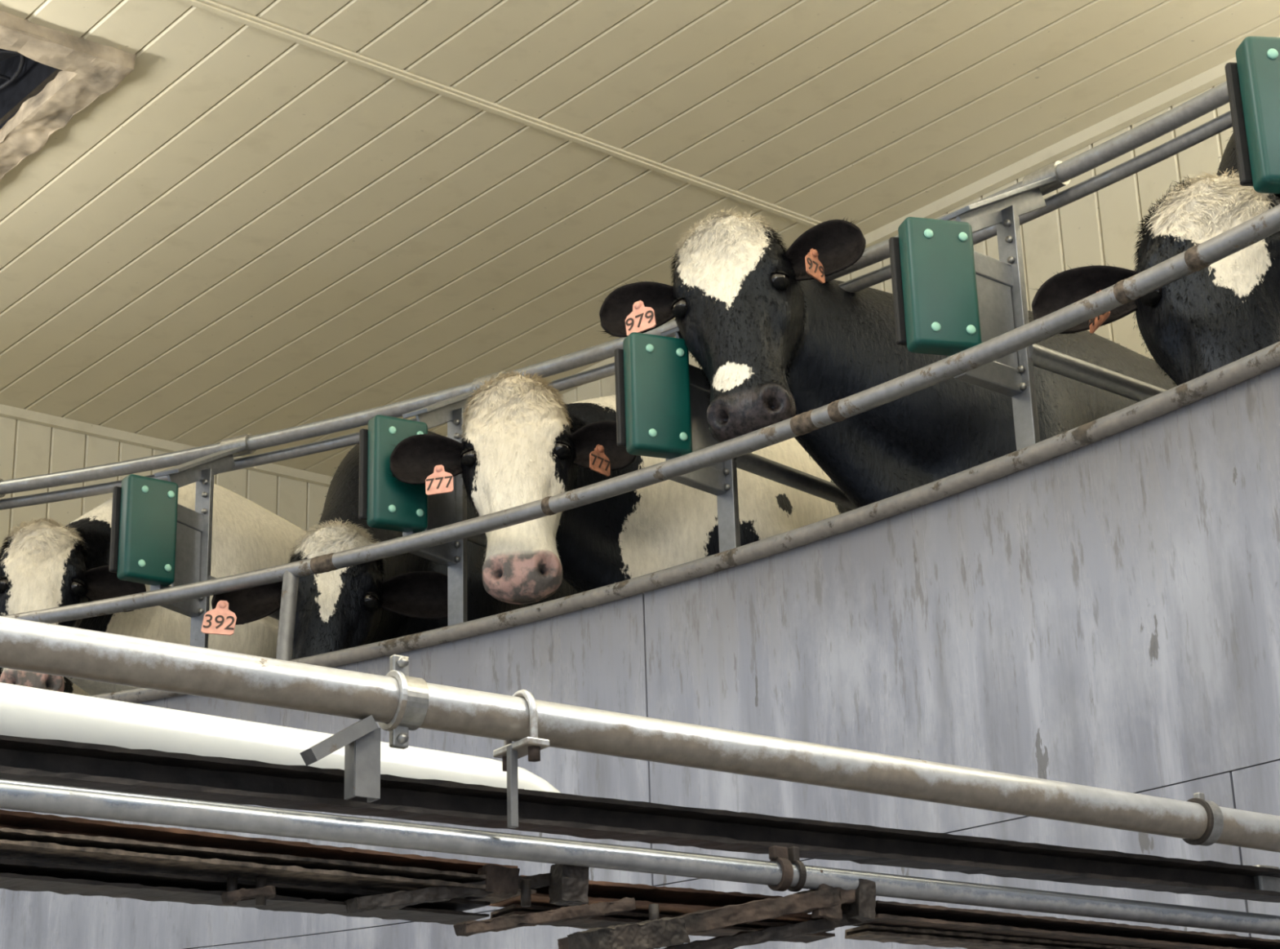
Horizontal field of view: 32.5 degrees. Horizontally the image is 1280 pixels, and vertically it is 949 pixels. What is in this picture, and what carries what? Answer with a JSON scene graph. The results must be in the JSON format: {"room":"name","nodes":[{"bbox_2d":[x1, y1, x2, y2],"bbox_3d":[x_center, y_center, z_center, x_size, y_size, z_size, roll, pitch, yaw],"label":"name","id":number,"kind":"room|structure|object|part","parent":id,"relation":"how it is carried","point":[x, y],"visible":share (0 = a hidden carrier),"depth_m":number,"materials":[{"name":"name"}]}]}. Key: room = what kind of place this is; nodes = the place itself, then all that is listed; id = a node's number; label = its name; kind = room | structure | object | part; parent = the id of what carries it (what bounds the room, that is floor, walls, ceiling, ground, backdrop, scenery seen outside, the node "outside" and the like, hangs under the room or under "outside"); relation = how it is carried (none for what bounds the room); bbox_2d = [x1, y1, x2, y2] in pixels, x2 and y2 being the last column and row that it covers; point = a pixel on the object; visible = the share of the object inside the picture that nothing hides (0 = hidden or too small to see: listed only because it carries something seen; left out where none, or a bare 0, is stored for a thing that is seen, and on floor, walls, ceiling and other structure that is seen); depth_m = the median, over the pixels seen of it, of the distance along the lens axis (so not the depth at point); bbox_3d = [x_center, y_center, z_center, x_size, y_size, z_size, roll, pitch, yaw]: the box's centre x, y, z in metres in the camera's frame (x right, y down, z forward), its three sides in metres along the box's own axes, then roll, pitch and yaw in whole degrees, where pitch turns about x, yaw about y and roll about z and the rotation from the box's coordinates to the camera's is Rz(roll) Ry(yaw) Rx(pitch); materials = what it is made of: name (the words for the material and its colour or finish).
{"room":"farm building","nodes":[
{"label":"farm building","id":0,"kind":"room"},
{"bbox_2d":[0,416,328,553],"bbox_3d":[-5.350,1.721,8.377,7.592,5.500,6.534,-2,-19,0],"label":"wall","id":1,"kind":"structure","parent":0,"point":[27,449],"depth_m":11.24,"materials":[{"name":"beige"}]},
{"bbox_2d":[0,0,1279,476],"bbox_3d":[-1.111,-2.674,4.458,16.320,0.026,16.680,-2,-19,0],"label":"ceiling","id":2,"kind":"structure","parent":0,"point":[254,232],"depth_m":8.68,"materials":[{"name":"white plastic"}]},
{"bbox_2d":[0,10,136,180],"bbox_3d":[-2.766,-1.699,8.101,1.938,0.787,1.974,-2,-19,0],"label":"frame","id":3,"kind":"object","parent":2,"relation":"attached to","point":[30,52],"depth_m":7.97,"materials":[{"name":"beige"}]},
{"bbox_2d":[177,0,822,227],"bbox_3d":[-2.849,-1.937,6.388,9.900,0.019,0.055,14,-24,-38],"label":"trim","id":4,"kind":"structure","parent":2,"relation":"attached to","point":[255,22],"depth_m":8.21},
{"bbox_2d":[0,366,1279,948],"bbox_3d":[-0.912,1.041,2.711,5.982,2.843,6.772,-2,-19,0],"label":"wall","id":5,"kind":"structure","parent":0,"point":[1104,613],"depth_m":4.24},
{"bbox_2d":[560,80,1233,404],"bbox_3d":[2.800,0.870,6.652,0.026,5.500,13.400,14,-24,-38],"label":"wall","id":6,"kind":"structure","parent":0,"point":[1099,228],"depth_m":8.45,"materials":[{"name":"beige"}]},
{"bbox_2d":[445,35,1279,437],"bbox_3d":[2.689,-1.709,7.512,0.040,0.050,13.300,14,-24,-38],"label":"trim","id":7,"kind":"structure","parent":6,"relation":"attached to","point":[1211,77],"depth_m":8.65,"materials":[{"name":"beige"}]},
{"bbox_3d":[-0.944,2.580,2.656,16.536,0.100,16.886,-2,-19,0],"label":"floor","id":8,"kind":"structure","parent":0,"visible":0},
{"bbox_3d":[0.507,1.606,3.805,8.782,2.398,9.905,-2,-19,0],"label":"platform","id":9,"kind":"object","parent":8,"relation":"on","visible":0},
{"bbox_2d":[0,555,88,696],"bbox_3d":[-2.205,1.003,7.608,0.786,1.414,2.684,-6,-19,11],"label":"cow","id":10,"kind":"object","parent":9,"relation":"on","point":[70,688],"visible":0.02,"depth_m":7.50},
{"bbox_2d":[0,482,306,696],"bbox_3d":[-1.281,0.839,7.352,0.785,1.509,2.672,-8,-20,17],"label":"cow","id":11,"kind":"object","parent":9,"relation":"on","point":[45,564],"visible":0.32,"depth_m":6.64},
{"bbox_2d":[109,434,279,648],"bbox_3d":[-0.848,0.755,7.047,0.133,1.392,2.502,-11,-21,25],"label":"divider","id":12,"kind":"object","parent":9,"relation":"on","point":[158,542],"visible":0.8,"depth_m":6.18,"materials":[{"name":"green plastic"}]},
{"bbox_3d":[-1.306,0.359,6.215,0.035,0.055,0.220,-10,-21,24],"label":"bracket arm","id":13,"kind":"part","parent":12,"relation":"part of","materials":[{"name":"metal"}]},
{"bbox_3d":[-1.295,0.243,6.264,0.008,0.220,0.120,-10,-21,24],"label":"bracket plate","id":14,"kind":"part","parent":12,"relation":"part of","materials":[{"name":"metal"}]},
{"bbox_3d":[-1.310,0.126,6.304,0.035,0.055,0.200,-10,-21,24],"label":"bracket arm","id":15,"kind":"part","parent":12,"relation":"part of","materials":[{"name":"metal"}]},
{"bbox_3d":[-1.283,-0.040,6.433,0.085,0.184,0.334,-10,-21,24],"label":"rail bracket plate","id":16,"kind":"part","parent":12,"relation":"part of","materials":[{"name":"metal"}]},
{"bbox_3d":[-1.255,0.578,6.240,0.026,1.230,0.050,-10,-21,24],"label":"divider post","id":17,"kind":"part","parent":12,"relation":"part of","materials":[{"name":"metal"}]},
{"bbox_3d":[-0.778,1.028,7.127,0.048,0.924,2.154,-10,-21,24],"label":"rail","id":18,"kind":"part","parent":12,"relation":"part of","materials":[{"name":"metal"}]},
{"bbox_2d":[200,431,578,659],"bbox_3d":[-0.468,0.671,6.961,0.841,1.500,2.737,-9,-20,21],"label":"cow","id":19,"kind":"object","parent":9,"relation":"on","point":[405,594],"visible":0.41,"depth_m":5.96},
{"bbox_2d":[358,370,506,626],"bbox_3d":[0.033,0.567,6.580,0.133,1.392,2.502,-14,-23,32],"label":"divider","id":20,"kind":"object","parent":9,"relation":"on","point":[384,503],"visible":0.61,"depth_m":5.77,"materials":[{"name":"green plastic"}]},
{"bbox_3d":[-0.547,0.198,5.815,0.035,0.055,0.220,-14,-22,31],"label":"bracket arm","id":21,"kind":"part","parent":20,"relation":"part of","materials":[{"name":"metal"}]},
{"bbox_3d":[-0.534,0.081,5.862,0.008,0.220,0.120,-14,-22,31],"label":"bracket plate","id":22,"kind":"part","parent":20,"relation":"part of","materials":[{"name":"metal"}]},
{"bbox_3d":[-0.513,-0.204,6.027,0.085,0.184,0.334,-14,-22,31],"label":"rail bracket plate","id":23,"kind":"part","parent":20,"relation":"part of","materials":[{"name":"metal"}]},
{"bbox_3d":[-0.483,0.413,5.833,0.026,1.230,0.050,-14,-22,31],"label":"divider post","id":24,"kind":"part","parent":20,"relation":"part of","materials":[{"name":"metal"}]},
{"bbox_3d":[0.124,0.836,6.651,0.048,0.924,2.154,-14,-22,31],"label":"rail","id":25,"kind":"part","parent":20,"relation":"part of","materials":[{"name":"metal"}]},
{"bbox_2d":[0,80,1232,510],"bbox_3d":[0.128,-0.871,4.394,2.270,0.079,9.929,14,-25,-39],"label":"rail","id":26,"kind":"object","parent":20,"relation":"attached to","point":[1217,96],"visible":0.57,"depth_m":6.02,"materials":[{"name":"metal"}]},
{"bbox_2d":[386,369,853,604],"bbox_3d":[0.451,0.507,6.411,0.782,1.417,2.710,-15,-23,33],"label":"cow","id":27,"kind":"object","parent":9,"relation":"on","point":[520,445],"visible":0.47,"depth_m":5.72},
{"bbox_2d":[2,204,1279,661],"bbox_3d":[-0.166,-0.048,3.818,2.071,0.778,9.146,14,-25,-39],"label":"rail","id":28,"kind":"object","parent":9,"relation":"attached to","point":[1200,256],"visible":0.98,"depth_m":4.97,"materials":[{"name":"metal"}]},
{"bbox_3d":[-0.912,0.605,5.615,0.042,0.753,0.082,-13,-22,28],"label":"post","id":29,"kind":"part","parent":28,"relation":"part of","materials":[{"name":"metal"}]},
{"bbox_2d":[89,341,1279,703],"bbox_3d":[-0.232,-0.132,3.789,2.034,0.038,8.994,14,-25,-39],"label":"rim","id":30,"kind":"object","parent":9,"relation":"on","point":[1266,359],"visible":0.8,"depth_m":4.53,"materials":[{"name":"metal"}]},
{"bbox_2d":[614,326,856,552],"bbox_3d":[0.837,0.344,6.003,0.133,1.392,2.502,-18,-25,39],"label":"divider","id":31,"kind":"object","parent":9,"relation":"on","point":[662,402],"visible":0.51,"depth_m":5.27,"materials":[{"name":"green plastic"}]},
{"bbox_3d":[0.189,-0.399,5.525,0.085,0.184,0.334,-17,-24,38],"label":"rail bracket plate","id":32,"kind":"part","parent":31,"relation":"part of","materials":[{"name":"metal"}]},
{"bbox_3d":[0.146,0.005,5.319,0.035,0.055,0.220,-17,-24,38],"label":"bracket arm","id":33,"kind":"part","parent":31,"relation":"part of","materials":[{"name":"metal"}]},
{"bbox_3d":[0.145,-0.229,5.407,0.035,0.055,0.200,-17,-24,38],"label":"bracket arm","id":34,"kind":"part","parent":31,"relation":"part of","materials":[{"name":"metal"}]},
{"bbox_3d":[0.160,-0.112,5.364,0.008,0.220,0.120,-17,-24,38],"label":"bracket plate","id":35,"kind":"part","parent":31,"relation":"part of","materials":[{"name":"metal"}]},
{"bbox_3d":[0.222,0.218,5.329,0.026,1.230,0.050,-17,-24,38],"label":"divider post","id":36,"kind":"part","parent":31,"relation":"part of","materials":[{"name":"metal"}]},
{"bbox_3d":[0.948,0.608,6.061,0.048,0.924,2.154,-17,-24,38],"label":"rail","id":37,"kind":"part","parent":31,"relation":"part of","materials":[{"name":"metal"}]},
{"bbox_2d":[596,205,1176,508],"bbox_3d":[1.163,0.252,5.846,2.720,1.494,0.784,15,-25,-41],"label":"cow","id":38,"kind":"object","parent":9,"relation":"on","point":[774,341],"visible":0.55,"depth_m":5.35},
{"bbox_2d":[888,160,1166,450],"bbox_3d":[1.548,0.089,5.326,2.502,1.392,0.133,13,-24,-37],"label":"divider","id":39,"kind":"object","parent":9,"relation":"on","point":[950,298],"visible":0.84,"depth_m":4.74,"materials":[{"name":"green plastic"}]},
{"bbox_3d":[0.760,-0.214,4.737,0.220,0.055,0.035,14,-25,-39],"label":"bracket arm","id":40,"kind":"part","parent":39,"relation":"part of","materials":[{"name":"metal"}]},
{"bbox_3d":[0.760,-0.448,4.824,0.200,0.055,0.035,14,-25,-39],"label":"bracket arm","id":41,"kind":"part","parent":39,"relation":"part of","materials":[{"name":"metal"}]},
{"bbox_3d":[0.774,-0.332,4.780,0.120,0.220,0.008,14,-25,-39],"label":"bracket plate","id":42,"kind":"part","parent":39,"relation":"part of","materials":[{"name":"metal"}]},
{"bbox_3d":[0.811,-0.621,4.935,0.334,0.184,0.085,14,-25,-39],"label":"rail bracket plate","id":43,"kind":"part","parent":39,"relation":"part of","materials":[{"name":"metal"}]},
{"bbox_3d":[0.846,-0.005,4.738,0.050,1.230,0.026,14,-25,-39],"label":"divider post","id":44,"kind":"part","parent":39,"relation":"part of","materials":[{"name":"metal"}]},
{"bbox_3d":[1.678,0.347,5.370,2.154,0.924,0.048,14,-25,-39],"label":"rail","id":45,"kind":"part","parent":39,"relation":"part of","materials":[{"name":"metal"}]},
{"bbox_2d":[1029,132,1279,386],"bbox_3d":[1.955,-0.093,5.011,2.710,1.560,0.786,13,-24,-38],"label":"cow","id":46,"kind":"object","parent":9,"relation":"on","point":[1218,315],"visible":0.56,"depth_m":4.23},
{"bbox_2d":[1224,35,1279,193],"bbox_3d":[2.193,-0.213,4.504,2.502,1.392,0.133,9,-22,-30],"label":"divider","id":47,"kind":"object","parent":9,"relation":"on","point":[1253,82],"visible":1,"depth_m":3.99,"materials":[{"name":"green plastic"}]},
{"bbox_3d":[-1.471,1.061,1.571,0.279,2.102,0.279,-2,-19,0],"label":"support post","id":48,"kind":"object","parent":8,"relation":"on","visible":0},
{"bbox_2d":[0,735,1279,902],"bbox_3d":[-0.346,0.363,2.512,3.044,0.110,0.051,9,-22,-30],"label":"beam","id":49,"kind":"structure","parent":48,"relation":"attached to","point":[39,761],"depth_m":2.68,"materials":[{"name":"metal"}]},
{"bbox_2d":[0,682,560,793],"bbox_3d":[-0.671,0.297,2.561,1.377,0.148,0.086,11,-23,-32],"label":"white milk line","id":50,"kind":"object","parent":49,"relation":"attached to","point":[25,712],"visible":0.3,"depth_m":2.61,"materials":[{"name":"plastic"}]},
{"bbox_2d":[0,809,1279,948],"bbox_3d":[-0.044,0.527,2.627,2.407,0.163,0.276,12,-23,-35],"label":"support frame","id":51,"kind":"object","parent":49,"relation":"attached to","point":[84,857],"visible":0.98,"depth_m":2.54,"materials":[{"name":"brown metal"}]},
{"bbox_3d":[-0.426,0.459,2.395,0.058,0.021,0.025,5,-20,-19],"label":"cross arm","id":52,"kind":"part","parent":51,"relation":"part of","materials":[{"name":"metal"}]},
{"bbox_3d":[-0.200,0.486,2.558,0.306,0.065,0.035,11,-22,-32],"label":"cross arm","id":53,"kind":"part","parent":51,"relation":"part of","materials":[{"name":"metal"}]},
{"bbox_3d":[-0.109,0.512,2.542,0.220,0.050,0.035,8,-21,-26],"label":"cross arm","id":54,"kind":"part","parent":51,"relation":"part of","materials":[{"name":"metal"}]},
{"bbox_3d":[-0.013,0.531,2.514,0.149,0.058,0.055,16,-26,-42],"label":"cross arm","id":55,"kind":"part","parent":51,"relation":"part of","materials":[{"name":"metal"}]},
{"bbox_2d":[0,779,1279,936],"bbox_3d":[-0.271,0.406,2.474,3.192,0.112,0.042,10,-22,-32],"label":"pipe","id":56,"kind":"object","parent":51,"relation":"attached to","point":[784,871],"visible":1,"depth_m":2.58,"materials":[{"name":"metal"}]},
{"bbox_3d":[0.100,0.539,2.669,0.389,0.121,0.330,-2,-19,0],"label":"diagonal arm","id":57,"kind":"part","parent":51,"relation":"part of","materials":[{"name":"metal"}]},
{"bbox_3d":[0.106,0.574,2.688,0.485,0.106,0.041,13,-24,-36],"label":"diagonal arm","id":58,"kind":"part","parent":51,"relation":"part of","materials":[{"name":"metal"}]},
{"bbox_2d":[0,616,1279,853],"bbox_3d":[-0.247,0.281,2.501,3.211,0.228,0.085,10,-22,-30],"label":"pipe","id":59,"kind":"object","parent":49,"relation":"attached to","point":[400,703],"visible":1,"depth_m":2.55,"materials":[{"name":"metal"}]},
{"bbox_3d":[-0.311,0.324,2.458,0.032,0.081,0.027,10,-22,-30],"label":"bracket leg","id":60,"kind":"part","parent":59,"relation":"part of","materials":[{"name":"metal"}]},
{"bbox_3d":[-0.147,0.361,2.537,0.010,0.095,0.010,10,-22,-30],"label":"hanger rod","id":61,"kind":"part","parent":59,"relation":"part of","materials":[{"name":"metal"}]},
{"bbox_3d":[-0.139,0.320,2.558,0.030,0.010,0.085,10,-22,-30],"label":"bolt plate","id":62,"kind":"part","parent":59,"relation":"part of","materials":[{"name":"grey metal"}]},
{"bbox_2d":[1250,865,1279,902],"bbox_3d":[0.925,0.607,3.255,0.051,0.051,0.046,-2,-19,0],"label":"plate","id":63,"kind":"object","parent":49,"relation":"attached to","point":[1261,882],"depth_m":3.24,"materials":[{"name":"grey metal"}]},
{"bbox_3d":[-5.381,1.734,8.412,7.696,5.500,6.632,-2,-19,0],"label":"wall","id":64,"kind":"structure","parent":0,"visible":0},
{"bbox_2d":[0,404,333,487],"bbox_3d":[-5.405,-0.861,9.229,9.900,0.050,0.040,14,-24,-38],"label":"trim","id":65,"kind":"structure","parent":64,"relation":"attached to","point":[7,411],"depth_m":11.41,"materials":[{"name":"beige"}]}
]}

